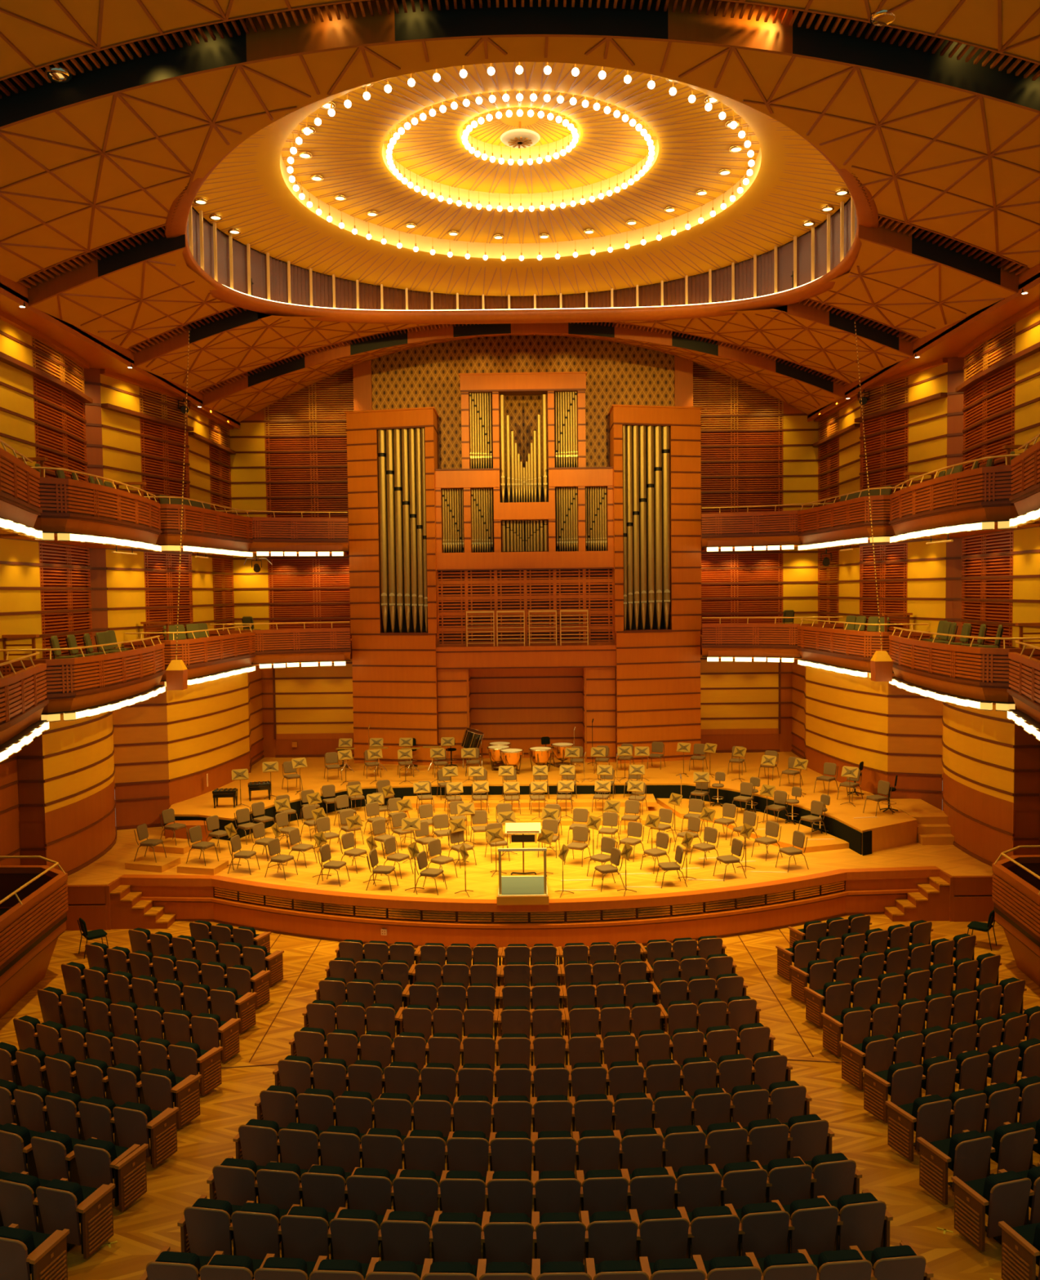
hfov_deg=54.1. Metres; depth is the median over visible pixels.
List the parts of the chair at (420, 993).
armrest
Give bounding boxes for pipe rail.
[111,546,137,555]
[195,552,208,559]
[840,545,853,551]
[925,533,953,544]
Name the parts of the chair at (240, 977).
armrest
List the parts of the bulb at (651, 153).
bulb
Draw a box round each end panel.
[29,1228,69,1279]
[78,1182,115,1258]
[115,1143,148,1211]
[138,1245,170,1279]
[147,1106,178,1168]
[173,1074,201,1128]
[177,1194,207,1252]
[197,1046,222,1096]
[206,1155,233,1199]
[218,1017,240,1062]
[232,1118,257,1159]
[236,991,257,1033]
[251,969,271,1008]
[254,931,271,952]
[254,1097,263,1119]
[266,950,284,986]
[272,1066,280,1085]
[288,1037,297,1055]
[302,1008,309,1026]
[315,986,320,999]
[324,965,330,977]
[335,946,340,957]
[399,1006,407,1032]
[405,983,413,1005]
[412,963,417,983]
[417,950,421,963]
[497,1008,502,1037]
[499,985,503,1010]
[500,964,505,986]
[502,946,505,964]
[558,946,563,980]
[560,964,564,999]
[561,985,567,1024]
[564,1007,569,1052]
[639,942,647,961]
[644,960,653,982]
[650,981,660,1004]
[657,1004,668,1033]
[722,943,726,953]
[732,962,737,973]
[743,982,747,995]
[755,1004,760,1022]
[769,1032,775,1051]
[775,945,793,981]
[786,1062,792,1080]
[788,926,805,947]
[789,964,808,1004]
[804,986,824,1028]
[805,1093,811,1115]
[808,1113,834,1154]
[821,1012,843,1057]
[835,1151,862,1194]
[839,1040,865,1090]
[861,1067,890,1122]
[862,1188,893,1246]
[885,1100,916,1161]
[901,1240,933,1279]
[916,1136,951,1204]
[951,1175,988,1251]
[998,1221,1039,1279]
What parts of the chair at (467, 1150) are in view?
armrest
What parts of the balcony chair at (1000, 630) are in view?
seat, backrest, frame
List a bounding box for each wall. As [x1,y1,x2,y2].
[0,310,44,660]
[0,753,20,865]
[16,716,47,865]
[31,330,93,659]
[42,711,116,875]
[64,878,119,930]
[80,368,193,652]
[99,368,146,648]
[112,681,169,830]
[112,724,116,831]
[138,382,194,640]
[166,672,249,807]
[170,173,872,310]
[186,402,235,635]
[229,368,353,639]
[247,664,263,773]
[261,658,354,757]
[352,335,693,487]
[693,363,817,635]
[700,654,791,752]
[791,657,806,759]
[804,666,888,797]
[813,394,860,631]
[854,372,908,631]
[859,356,968,642]
[887,673,942,809]
[902,357,947,639]
[941,702,1015,866]
[941,715,942,791]
[955,317,1016,648]
[1006,300,1039,648]
[1012,705,1039,855]
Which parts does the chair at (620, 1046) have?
armrest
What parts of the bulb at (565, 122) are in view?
bulb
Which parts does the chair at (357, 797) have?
backrest, seat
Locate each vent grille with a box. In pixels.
[214,887,239,900]
[239,891,265,904]
[265,895,293,908]
[293,899,323,911]
[323,902,354,915]
[355,906,386,917]
[388,907,421,919]
[422,910,456,920]
[457,911,491,921]
[493,911,528,921]
[530,911,564,921]
[566,910,599,920]
[602,907,635,919]
[637,905,670,917]
[671,902,702,915]
[704,898,734,911]
[735,894,764,907]
[765,890,793,903]
[793,885,819,898]
[819,880,844,893]
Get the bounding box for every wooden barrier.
[1,634,39,659]
[17,457,48,476]
[112,481,146,496]
[140,621,171,640]
[881,613,912,631]
[903,471,936,487]
[1002,444,1032,465]
[1015,622,1039,648]
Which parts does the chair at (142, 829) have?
backrest, frame, seat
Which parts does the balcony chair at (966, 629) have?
seat, backrest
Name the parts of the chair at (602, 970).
armrest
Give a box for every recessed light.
[193,197,208,204]
[208,213,222,220]
[227,227,240,234]
[297,151,311,159]
[300,125,315,134]
[310,174,323,182]
[320,101,335,110]
[333,194,346,200]
[366,210,377,217]
[404,222,416,228]
[448,230,458,236]
[493,233,503,239]
[538,233,550,239]
[583,228,595,234]
[626,219,637,225]
[664,205,675,213]
[695,189,708,195]
[704,95,719,104]
[718,168,731,176]
[724,119,740,128]
[728,145,742,152]
[802,219,815,226]
[820,204,834,212]
[835,188,848,195]
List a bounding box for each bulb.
[287,142,293,164]
[287,163,293,173]
[288,164,294,182]
[290,133,296,154]
[293,171,298,191]
[295,124,302,144]
[298,179,304,199]
[303,117,310,135]
[306,198,312,208]
[314,109,321,125]
[315,195,321,215]
[326,203,332,222]
[328,101,334,116]
[338,214,344,228]
[344,93,351,107]
[351,217,357,234]
[363,87,370,100]
[366,222,371,239]
[381,235,386,244]
[384,80,391,93]
[386,133,392,155]
[386,154,391,160]
[387,137,393,150]
[387,159,393,165]
[389,150,395,170]
[390,133,395,145]
[392,156,398,175]
[393,125,399,139]
[396,160,402,179]
[396,235,401,248]
[398,121,404,134]
[401,164,407,184]
[404,118,410,129]
[407,73,415,86]
[407,168,413,188]
[411,114,417,124]
[413,173,419,191]
[413,239,417,252]
[419,109,426,120]
[421,176,426,195]
[429,105,435,116]
[429,182,435,198]
[430,246,435,254]
[432,68,439,81]
[438,182,443,201]
[440,102,446,112]
[447,185,452,204]
[447,248,452,257]
[450,98,457,109]
[456,195,462,206]
[459,65,466,78]
[462,96,469,106]
[462,123,469,136]
[462,124,468,145]
[462,134,467,141]
[464,139,471,149]
[465,242,470,258]
[466,120,472,132]
[466,199,471,208]
[469,143,475,153]
[471,117,477,128]
[475,93,482,104]
[475,137,480,157]
[475,191,481,209]
[478,114,484,124]
[481,140,487,159]
[483,243,488,260]
[486,111,492,120]
[486,201,491,210]
[487,62,494,75]
[488,92,495,102]
[489,150,495,162]
[495,109,502,119]
[497,202,502,211]
[498,154,504,164]
[501,244,506,261]
[502,91,509,102]
[506,107,512,117]
[507,146,513,164]
[507,203,512,212]
[515,62,523,74]
[515,90,523,101]
[516,106,523,116]
[517,148,523,165]
[518,203,523,212]
[519,244,524,261]
[527,107,533,116]
[527,152,533,164]
[528,202,533,211]
[529,90,537,101]
[536,144,542,164]
[537,108,544,118]
[537,252,542,260]
[539,202,544,210]
[543,62,551,75]
[543,91,550,102]
[545,142,551,161]
[547,110,553,119]
[550,200,555,209]
[553,142,559,159]
[555,112,561,123]
[555,251,559,259]
[556,93,563,103]
[560,136,565,155]
[560,190,565,208]
[562,115,568,126]
[565,132,571,152]
[568,120,573,130]
[569,94,576,105]
[569,134,575,148]
[570,197,575,206]
[571,63,578,76]
[571,121,577,134]
[572,123,577,143]
[572,133,578,139]
[573,248,577,257]
[580,186,585,204]
[582,97,588,107]
[589,186,595,202]
[590,238,595,255]
[593,99,599,111]
[598,66,605,79]
[598,188,604,199]
[604,102,610,114]
[606,177,612,195]
[608,235,613,252]
[613,106,620,117]
[614,183,620,192]
[622,111,628,121]
[622,179,626,189]
[623,70,631,84]
[624,240,629,248]
[628,175,633,185]
[629,115,635,126]
[634,171,639,181]
[635,117,641,131]
[639,166,644,176]
[640,121,647,136]
[640,236,645,244]
[642,161,648,171]
[644,125,650,141]
[645,146,651,166]
[647,75,654,88]
[647,128,653,146]
[648,135,654,156]
[648,145,654,151]
[648,155,653,161]
[656,222,661,240]
[669,81,676,95]
[671,217,676,235]
[685,211,690,229]
[688,88,695,102]
[698,204,703,223]
[705,98,711,111]
[710,198,715,217]
[719,102,725,119]
[720,190,726,209]
[729,111,737,128]
[729,182,735,201]
[737,173,742,193]
[738,117,745,138]
[742,164,748,185]
[744,125,751,147]
[746,157,752,176]
[747,135,753,157]
[748,145,754,166]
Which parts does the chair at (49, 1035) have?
armrest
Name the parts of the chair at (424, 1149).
armrest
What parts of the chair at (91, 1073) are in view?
armrest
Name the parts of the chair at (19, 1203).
armrest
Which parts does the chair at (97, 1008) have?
armrest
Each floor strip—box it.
[560,879,592,880]
[560,888,597,890]
[618,872,652,875]
[624,886,661,887]
[688,878,724,880]
[750,871,786,872]
[807,838,835,839]
[853,816,876,818]
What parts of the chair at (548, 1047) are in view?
armrest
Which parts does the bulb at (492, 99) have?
bulb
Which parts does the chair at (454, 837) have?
backrest, frame, seat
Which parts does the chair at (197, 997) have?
armrest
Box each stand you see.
[224,822,240,870]
[231,768,248,808]
[262,761,278,799]
[268,822,285,870]
[273,798,290,840]
[291,757,307,794]
[306,791,322,833]
[311,807,326,852]
[313,831,331,880]
[337,749,352,785]
[338,737,352,770]
[345,814,365,861]
[346,784,364,821]
[363,835,382,885]
[365,724,373,768]
[366,793,383,833]
[367,748,382,783]
[369,737,383,769]
[382,785,394,824]
[396,799,413,841]
[397,749,413,783]
[399,737,413,768]
[401,817,420,862]
[404,841,424,893]
[413,782,430,818]
[430,747,444,782]
[440,737,454,768]
[442,765,457,803]
[446,782,462,820]
[448,817,469,864]
[454,844,473,897]
[457,802,475,844]
[461,747,475,782]
[468,766,484,802]
[472,781,489,819]
[485,827,506,876]
[497,810,517,856]
[498,765,513,801]
[503,782,519,820]
[505,822,541,875]
[530,781,546,820]
[532,765,547,801]
[534,828,554,875]
[541,808,559,852]
[555,844,573,897]
[557,780,573,818]
[559,764,574,800]
[564,747,579,782]
[572,726,580,766]
[583,815,601,862]
[587,718,597,765]
[591,746,605,781]
[594,780,611,817]
[596,764,612,800]
[603,800,620,842]
[612,752,620,782]
[617,746,632,780]
[617,842,636,896]
[626,780,644,819]
[629,764,644,800]
[634,746,649,780]
[643,813,660,861]
[666,792,682,835]
[676,742,691,777]
[677,831,696,880]
[680,773,681,808]
[693,772,709,808]
[699,807,715,853]
[703,742,717,777]
[731,746,746,782]
[736,822,755,871]
[758,784,775,822]
[760,755,776,791]
[793,757,808,796]
[840,765,858,806]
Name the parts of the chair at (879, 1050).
armrest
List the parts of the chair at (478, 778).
backrest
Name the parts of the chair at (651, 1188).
armrest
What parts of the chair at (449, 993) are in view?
armrest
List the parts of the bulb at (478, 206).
bulb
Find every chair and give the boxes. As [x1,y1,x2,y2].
[0,1041,22,1085]
[0,1078,41,1125]
[0,1123,56,1177]
[0,1170,28,1226]
[0,1172,67,1233]
[0,1222,18,1228]
[0,1226,62,1279]
[13,1015,42,1049]
[13,1084,71,1133]
[15,1047,51,1092]
[31,1130,97,1185]
[35,463,40,476]
[35,1020,66,1055]
[35,1178,108,1253]
[37,986,66,1028]
[44,1053,81,1097]
[44,1090,87,1140]
[49,635,77,658]
[54,470,65,478]
[60,991,90,1032]
[60,1025,89,1061]
[61,961,88,999]
[65,634,93,657]
[70,472,78,479]
[73,1137,140,1206]
[75,1057,112,1099]
[77,917,108,959]
[78,1096,121,1146]
[82,633,108,655]
[83,966,111,1000]
[84,942,111,973]
[84,995,115,1035]
[84,1029,116,1066]
[88,475,95,484]
[94,478,103,485]
[94,631,122,653]
[102,631,127,651]
[103,481,113,488]
[106,630,131,650]
[106,946,133,977]
[106,970,135,1004]
[106,1062,146,1105]
[109,1000,140,1036]
[111,1033,144,1071]
[112,1101,172,1164]
[128,927,153,955]
[128,950,155,977]
[131,974,159,1008]
[133,823,166,862]
[135,1004,166,1040]
[138,1037,172,1071]
[140,1067,195,1125]
[146,1250,223,1279]
[149,931,174,956]
[151,954,178,982]
[156,978,186,1012]
[158,494,168,503]
[159,808,189,845]
[162,625,177,639]
[162,1008,194,1044]
[168,497,182,504]
[168,1040,217,1093]
[171,934,197,959]
[173,624,186,639]
[175,957,203,986]
[181,498,192,506]
[182,982,213,1016]
[183,1198,254,1256]
[185,623,199,639]
[186,825,218,866]
[189,920,212,940]
[190,1013,235,1060]
[191,500,203,507]
[194,938,220,964]
[196,622,208,637]
[199,1253,275,1279]
[200,961,229,990]
[202,502,210,509]
[203,815,231,853]
[209,986,252,1021]
[210,923,234,944]
[212,1157,276,1205]
[217,942,244,967]
[226,964,266,995]
[227,835,259,875]
[231,1202,300,1259]
[232,926,266,948]
[234,808,261,844]
[238,1119,285,1165]
[241,616,260,630]
[242,944,279,973]
[249,801,274,837]
[249,822,274,861]
[253,1255,327,1279]
[255,1161,315,1209]
[259,1084,300,1127]
[264,838,297,879]
[273,812,302,848]
[274,794,298,826]
[277,1055,315,1093]
[278,1122,326,1169]
[279,1205,346,1262]
[281,760,302,791]
[285,827,317,867]
[293,1026,328,1063]
[296,1088,337,1130]
[299,789,319,820]
[300,804,325,840]
[300,1164,357,1212]
[306,1000,337,1035]
[309,1257,379,1279]
[311,1057,350,1096]
[313,816,342,851]
[316,844,350,886]
[318,977,348,1007]
[319,1125,370,1172]
[320,784,341,816]
[324,751,342,781]
[326,1029,365,1066]
[328,957,356,984]
[328,1208,394,1263]
[333,794,357,826]
[334,1090,381,1133]
[335,1001,368,1036]
[337,809,364,844]
[338,831,370,873]
[338,939,364,964]
[346,781,365,808]
[346,978,376,1009]
[346,1059,390,1098]
[346,1167,404,1214]
[355,959,383,986]
[359,1031,399,1067]
[360,1128,411,1174]
[363,750,381,778]
[363,802,390,836]
[363,940,391,966]
[364,1257,432,1279]
[365,848,398,891]
[365,1003,404,1038]
[369,791,392,823]
[369,818,398,857]
[373,1092,419,1135]
[374,980,411,1010]
[376,779,394,798]
[379,1210,442,1264]
[380,836,413,879]
[382,960,416,987]
[383,1061,426,1100]
[386,797,407,831]
[389,942,421,967]
[390,812,416,850]
[391,1168,448,1216]
[393,1031,432,1069]
[397,748,413,777]
[401,1004,436,1039]
[403,1129,454,1175]
[408,982,440,1012]
[412,1093,459,1137]
[413,821,439,854]
[413,850,447,895]
[414,960,444,989]
[416,781,435,813]
[417,804,442,838]
[419,942,447,968]
[420,1062,462,1101]
[422,1258,486,1279]
[425,838,457,882]
[427,1032,467,1070]
[431,813,455,845]
[431,1211,490,1270]
[432,750,448,777]
[432,1005,467,1039]
[436,768,451,799]
[437,982,469,1013]
[439,1170,493,1221]
[441,961,471,990]
[444,782,462,814]
[445,943,474,977]
[445,1130,496,1178]
[446,829,476,868]
[448,800,469,835]
[452,1094,498,1138]
[457,1063,499,1104]
[462,1005,498,1040]
[462,1033,501,1070]
[465,747,479,776]
[466,982,500,1024]
[469,961,501,1001]
[470,809,487,847]
[471,783,488,813]
[472,768,488,799]
[472,943,502,980]
[479,1258,540,1279]
[482,1211,539,1274]
[484,822,510,862]
[486,1170,538,1223]
[489,1131,537,1180]
[492,1095,537,1139]
[494,1063,535,1102]
[496,803,511,822]
[497,1033,534,1069]
[500,1005,534,1039]
[502,768,519,799]
[502,961,533,1001]
[502,982,533,1010]
[503,792,520,813]
[503,943,532,965]
[528,781,546,813]
[530,943,559,964]
[530,961,561,986]
[531,982,563,1008]
[531,1005,565,1038]
[532,1033,568,1069]
[532,1062,572,1101]
[533,775,549,799]
[533,1094,575,1137]
[533,1130,579,1178]
[533,1169,584,1222]
[534,1210,589,1272]
[536,1257,595,1279]
[537,818,560,857]
[545,804,562,835]
[555,782,573,813]
[561,768,577,798]
[562,942,590,976]
[564,825,591,866]
[564,960,593,989]
[566,982,597,1013]
[567,808,590,844]
[567,1032,604,1069]
[568,1004,600,1035]
[569,746,584,774]
[570,1062,610,1101]
[573,1093,616,1136]
[577,1128,624,1175]
[581,1168,631,1216]
[586,836,618,879]
[586,1208,642,1263]
[588,942,617,965]
[591,791,610,812]
[591,847,625,892]
[591,960,622,986]
[592,1256,651,1279]
[594,745,609,770]
[595,981,627,1010]
[596,811,620,848]
[598,768,615,798]
[600,1004,633,1039]
[602,1031,639,1068]
[608,1060,648,1100]
[613,1092,657,1135]
[615,940,643,965]
[617,743,634,764]
[617,821,645,862]
[619,800,640,835]
[619,959,649,987]
[620,1127,667,1173]
[623,768,642,797]
[624,979,656,1009]
[628,782,647,814]
[629,1166,679,1214]
[631,1002,664,1037]
[635,1029,673,1066]
[637,1206,694,1262]
[640,831,671,874]
[643,1058,684,1097]
[644,938,674,964]
[647,742,665,769]
[647,808,675,843]
[648,1254,707,1279]
[650,957,682,986]
[652,1089,696,1133]
[655,844,687,888]
[657,977,690,1008]
[662,1124,710,1172]
[664,1000,700,1035]
[670,1027,707,1065]
[671,937,699,963]
[673,815,703,854]
[674,1163,726,1212]
[680,798,705,833]
[680,955,709,982]
[680,1056,720,1095]
[686,1203,745,1260]
[687,975,718,1006]
[688,743,707,771]
[688,780,711,808]
[688,826,720,867]
[689,1087,734,1130]
[697,935,723,960]
[697,998,730,1034]
[702,1121,751,1168]
[702,1252,764,1279]
[704,1025,740,1062]
[706,953,733,981]
[712,803,738,839]
[712,838,746,880]
[715,973,744,1003]
[716,1053,755,1093]
[717,1160,772,1208]
[727,746,746,773]
[727,995,757,1031]
[728,1084,773,1127]
[729,810,759,848]
[732,782,755,811]
[734,1200,794,1257]
[737,1022,773,1059]
[742,1118,792,1165]
[751,820,782,861]
[751,1050,790,1088]
[755,1248,819,1279]
[758,750,779,780]
[761,1155,816,1204]
[762,790,789,822]
[765,1080,808,1123]
[775,830,808,872]
[776,609,794,623]
[779,756,803,786]
[782,1113,831,1161]
[782,1195,843,1254]
[785,939,819,968]
[797,800,826,837]
[797,920,829,942]
[799,959,836,990]
[804,1151,856,1200]
[808,1245,876,1279]
[813,762,839,795]
[813,980,853,1016]
[817,935,844,962]
[826,916,850,937]
[828,1191,886,1251]
[831,1006,873,1044]
[833,955,862,983]
[836,768,862,801]
[840,494,847,501]
[841,932,866,958]
[844,615,856,630]
[846,493,857,500]
[848,913,871,934]
[850,976,880,1009]
[851,1034,897,1079]
[854,616,866,631]
[856,490,869,497]
[858,951,886,979]
[861,1241,926,1279]
[862,780,893,816]
[864,928,889,953]
[866,616,879,631]
[869,488,879,496]
[869,1002,901,1038]
[873,1061,925,1105]
[877,617,890,631]
[877,972,906,1004]
[880,485,892,495]
[884,946,910,974]
[887,924,911,949]
[892,1030,925,1065]
[897,997,928,1033]
[897,1093,954,1150]
[903,967,932,1000]
[907,942,933,969]
[909,920,933,944]
[917,1055,959,1097]
[920,1026,953,1063]
[922,620,947,640]
[924,992,954,1029]
[926,622,951,641]
[928,962,955,995]
[929,1129,995,1191]
[930,937,955,964]
[933,622,957,643]
[937,471,946,477]
[942,1088,989,1137]
[944,622,972,645]
[946,467,954,475]
[947,1021,979,1058]
[950,987,979,1024]
[950,1049,991,1091]
[952,464,964,473]
[952,933,977,960]
[952,957,979,991]
[960,623,986,647]
[964,1168,1034,1244]
[967,910,996,951]
[972,461,979,469]
[973,1016,1004,1053]
[974,982,1003,1019]
[976,952,1001,985]
[977,624,1003,648]
[977,1081,1022,1131]
[981,1121,1037,1174]
[982,1044,1021,1084]
[986,457,994,466]
[996,1011,1028,1046]
[998,977,1026,1013]
[1009,451,1016,464]
[1009,1075,1039,1124]
[1011,1222,1039,1279]
[1012,1038,1039,1077]
[1016,1161,1039,1224]
[1019,1005,1039,1039]
[1022,1119,1039,1167]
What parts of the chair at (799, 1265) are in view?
armrest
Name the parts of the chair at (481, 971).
armrest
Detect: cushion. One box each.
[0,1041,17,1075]
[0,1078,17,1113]
[0,1123,31,1163]
[0,1170,10,1179]
[0,1226,35,1274]
[2,1172,40,1216]
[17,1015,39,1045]
[19,1084,48,1121]
[21,1047,46,1079]
[28,1129,42,1137]
[28,1230,51,1248]
[37,1130,73,1171]
[37,1177,50,1186]
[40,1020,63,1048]
[43,986,63,1013]
[43,1178,84,1222]
[49,1053,76,1084]
[52,1090,81,1126]
[66,961,85,986]
[66,991,87,1018]
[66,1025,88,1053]
[70,1137,85,1148]
[80,1137,116,1178]
[80,1185,97,1199]
[81,1057,107,1091]
[85,1096,115,1133]
[88,966,108,991]
[89,942,107,964]
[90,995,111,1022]
[91,1029,115,1060]
[111,946,129,967]
[112,970,133,996]
[112,1062,141,1095]
[112,1145,128,1168]
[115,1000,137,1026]
[117,1033,142,1062]
[120,1101,152,1137]
[133,927,150,950]
[133,950,153,974]
[136,974,157,1000]
[142,1004,164,1031]
[146,1037,170,1067]
[146,1067,176,1102]
[148,1109,163,1133]
[155,931,172,954]
[155,1250,200,1277]
[156,954,177,977]
[162,978,183,1004]
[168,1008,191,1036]
[173,1075,185,1095]
[174,1040,200,1071]
[177,934,195,958]
[182,957,201,982]
[187,982,210,1008]
[191,1198,232,1239]
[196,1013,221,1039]
[198,1048,208,1066]
[198,1255,212,1266]
[200,938,218,961]
[206,961,226,985]
[208,1253,253,1279]
[215,986,238,1012]
[216,923,233,942]
[218,1020,226,1039]
[220,1157,257,1196]
[223,942,242,963]
[231,964,253,988]
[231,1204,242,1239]
[237,926,256,945]
[239,1202,279,1226]
[245,1119,279,1153]
[248,944,267,967]
[251,1258,263,1271]
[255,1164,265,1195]
[262,1257,308,1279]
[263,1161,301,1183]
[266,1084,297,1103]
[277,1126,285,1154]
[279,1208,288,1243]
[284,1055,312,1084]
[285,1122,319,1142]
[287,1205,328,1229]
[299,1026,325,1042]
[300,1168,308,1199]
[303,1088,335,1119]
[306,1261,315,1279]
[307,1164,346,1185]
[311,1000,335,1013]
[317,1258,362,1274]
[318,1057,346,1074]
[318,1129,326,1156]
[324,977,346,999]
[326,1125,360,1144]
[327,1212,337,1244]
[332,1029,358,1043]
[333,957,355,978]
[337,1208,377,1222]
[341,1001,364,1008]
[341,1090,372,1101]
[343,939,363,945]
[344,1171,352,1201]
[351,978,374,1001]
[353,1059,382,1075]
[353,1167,390,1179]
[360,959,382,980]
[360,1133,366,1159]
[360,1262,369,1279]
[365,1031,391,1038]
[367,1128,401,1138]
[368,940,388,946]
[370,1003,394,1008]
[372,1098,375,1121]
[373,1260,417,1274]
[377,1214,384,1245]
[379,980,401,986]
[379,1092,410,1102]
[382,1067,384,1088]
[386,960,408,964]
[387,1210,427,1223]
[389,1061,417,1069]
[390,1173,396,1200]
[394,942,413,946]
[399,1031,424,1038]
[399,1168,435,1179]
[400,1135,406,1159]
[406,1004,430,1009]
[409,1129,443,1138]
[410,1100,414,1121]
[413,982,435,986]
[416,1264,423,1277]
[418,1093,449,1102]
[419,960,439,964]
[424,942,444,946]
[426,1062,454,1070]
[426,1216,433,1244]
[429,1261,472,1273]
[432,1032,458,1038]
[435,1175,441,1184]
[436,1005,460,1009]
[438,1212,478,1223]
[442,982,464,986]
[443,1136,448,1158]
[445,1170,482,1179]
[446,961,467,965]
[450,943,470,946]
[452,1130,485,1138]
[457,1094,488,1102]
[462,1063,490,1069]
[466,1033,493,1038]
[467,1005,491,1010]
[471,982,493,986]
[471,1265,476,1276]
[473,961,494,964]
[476,943,496,946]
[477,1217,481,1226]
[485,1262,528,1273]
[488,1213,528,1222]
[492,1170,528,1179]
[495,1131,528,1137]
[497,1095,528,1101]
[499,1063,528,1068]
[502,1033,527,1037]
[504,1005,528,1009]
[505,982,528,986]
[506,961,527,964]
[507,943,527,946]
[533,943,553,946]
[533,961,555,964]
[534,982,556,986]
[534,1005,558,1009]
[536,1033,561,1037]
[536,1062,564,1068]
[537,1094,568,1101]
[537,1130,571,1138]
[538,1170,575,1179]
[540,1212,579,1222]
[542,1261,585,1273]
[564,942,584,946]
[566,960,587,964]
[568,982,591,986]
[570,1032,595,1037]
[571,1004,595,1009]
[573,1062,601,1068]
[577,1093,607,1101]
[580,1128,613,1137]
[585,1168,622,1179]
[591,942,610,945]
[591,1210,631,1222]
[594,960,614,964]
[594,1263,598,1274]
[597,981,619,985]
[597,1259,641,1273]
[602,1004,626,1008]
[604,1031,631,1037]
[610,1060,638,1067]
[616,940,635,945]
[616,1092,646,1100]
[621,959,642,963]
[623,1127,657,1137]
[626,979,648,985]
[631,1167,668,1177]
[632,1002,656,1008]
[637,1214,641,1222]
[639,1029,664,1036]
[641,1208,681,1221]
[646,1058,675,1067]
[647,938,666,943]
[648,1262,654,1274]
[653,957,675,962]
[653,1257,697,1272]
[654,1089,686,1100]
[660,977,682,983]
[665,1124,699,1136]
[668,1000,691,1006]
[672,937,692,942]
[672,1027,697,1035]
[677,1164,715,1177]
[680,955,701,960]
[682,1056,711,1066]
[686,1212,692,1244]
[688,975,710,986]
[691,1205,732,1220]
[693,1087,724,1102]
[697,935,717,942]
[697,998,721,1005]
[702,1260,710,1274]
[705,1025,731,1052]
[706,953,727,959]
[706,1121,741,1134]
[708,1255,753,1271]
[715,973,737,985]
[717,1053,746,1070]
[717,1168,723,1176]
[722,1160,759,1177]
[727,995,751,1008]
[731,1084,762,1100]
[734,1208,742,1219]
[737,1022,764,1050]
[740,1201,782,1221]
[747,1118,781,1133]
[752,1050,780,1080]
[755,1257,764,1273]
[761,1164,768,1171]
[763,1253,808,1271]
[767,1157,804,1177]
[768,1080,799,1097]
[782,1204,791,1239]
[785,947,794,961]
[787,1113,821,1133]
[789,1197,830,1219]
[791,939,811,962]
[799,967,809,982]
[803,920,822,939]
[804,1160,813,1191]
[807,959,828,983]
[808,1253,819,1266]
[811,1152,848,1173]
[813,989,825,1005]
[817,935,836,959]
[817,1248,863,1272]
[822,980,845,1006]
[826,916,844,935]
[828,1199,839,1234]
[831,1014,843,1033]
[833,955,853,980]
[837,1192,877,1235]
[840,1006,865,1034]
[841,932,859,955]
[848,913,864,933]
[850,976,873,1002]
[851,1043,864,1062]
[858,951,879,975]
[861,1034,888,1065]
[861,1249,873,1262]
[864,928,882,951]
[869,1002,893,1030]
[871,1244,916,1270]
[873,1069,890,1093]
[877,972,898,998]
[884,946,903,971]
[886,1061,915,1095]
[887,924,905,946]
[892,1030,917,1062]
[897,997,919,1026]
[897,1102,915,1129]
[903,967,924,993]
[907,942,926,967]
[909,920,926,942]
[911,1093,944,1131]
[917,1063,925,1088]
[920,1026,945,1057]
[921,1055,950,1089]
[924,992,946,1021]
[928,962,949,989]
[929,1137,953,1168]
[930,937,949,962]
[942,1096,951,1123]
[947,1021,971,1052]
[947,1129,984,1171]
[948,1088,979,1125]
[950,987,972,1016]
[950,1057,958,1081]
[952,933,970,957]
[952,957,973,983]
[955,1049,982,1084]
[964,1177,987,1213]
[973,1016,997,1047]
[974,982,996,1010]
[976,952,995,978]
[977,1089,986,1116]
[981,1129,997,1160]
[982,1051,990,1075]
[982,1081,1013,1119]
[982,1170,1022,1215]
[986,1044,1013,1078]
[990,1122,1027,1163]
[999,977,1020,1004]
[999,1011,1021,1042]
[1011,1222,1039,1262]
[1012,1045,1020,1069]
[1015,1075,1039,1112]
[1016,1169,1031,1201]
[1022,1120,1039,1151]
[1026,1165,1039,1207]
[1032,1119,1039,1154]
[1032,1222,1039,1266]
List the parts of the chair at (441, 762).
backrest, seat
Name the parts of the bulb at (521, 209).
bulb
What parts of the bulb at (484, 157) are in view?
bulb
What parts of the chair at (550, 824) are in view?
backrest, seat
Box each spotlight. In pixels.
[44,63,72,83]
[869,10,895,26]
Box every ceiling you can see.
[0,0,1039,422]
[0,197,1039,626]
[191,62,851,296]
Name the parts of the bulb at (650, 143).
bulb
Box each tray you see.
[335,747,355,749]
[335,747,355,773]
[368,746,388,748]
[368,746,388,772]
[400,747,420,749]
[400,747,420,773]
[422,746,441,747]
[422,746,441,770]
[509,833,536,843]
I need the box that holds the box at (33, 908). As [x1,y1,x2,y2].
[0,855,68,1018]
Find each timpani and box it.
[487,745,510,770]
[488,741,511,765]
[499,748,523,773]
[528,746,552,771]
[551,742,573,766]
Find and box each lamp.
[177,399,190,413]
[243,554,271,572]
[821,547,831,566]
[857,390,869,404]
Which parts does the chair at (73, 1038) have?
armrest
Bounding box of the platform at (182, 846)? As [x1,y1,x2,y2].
[148,837,200,853]

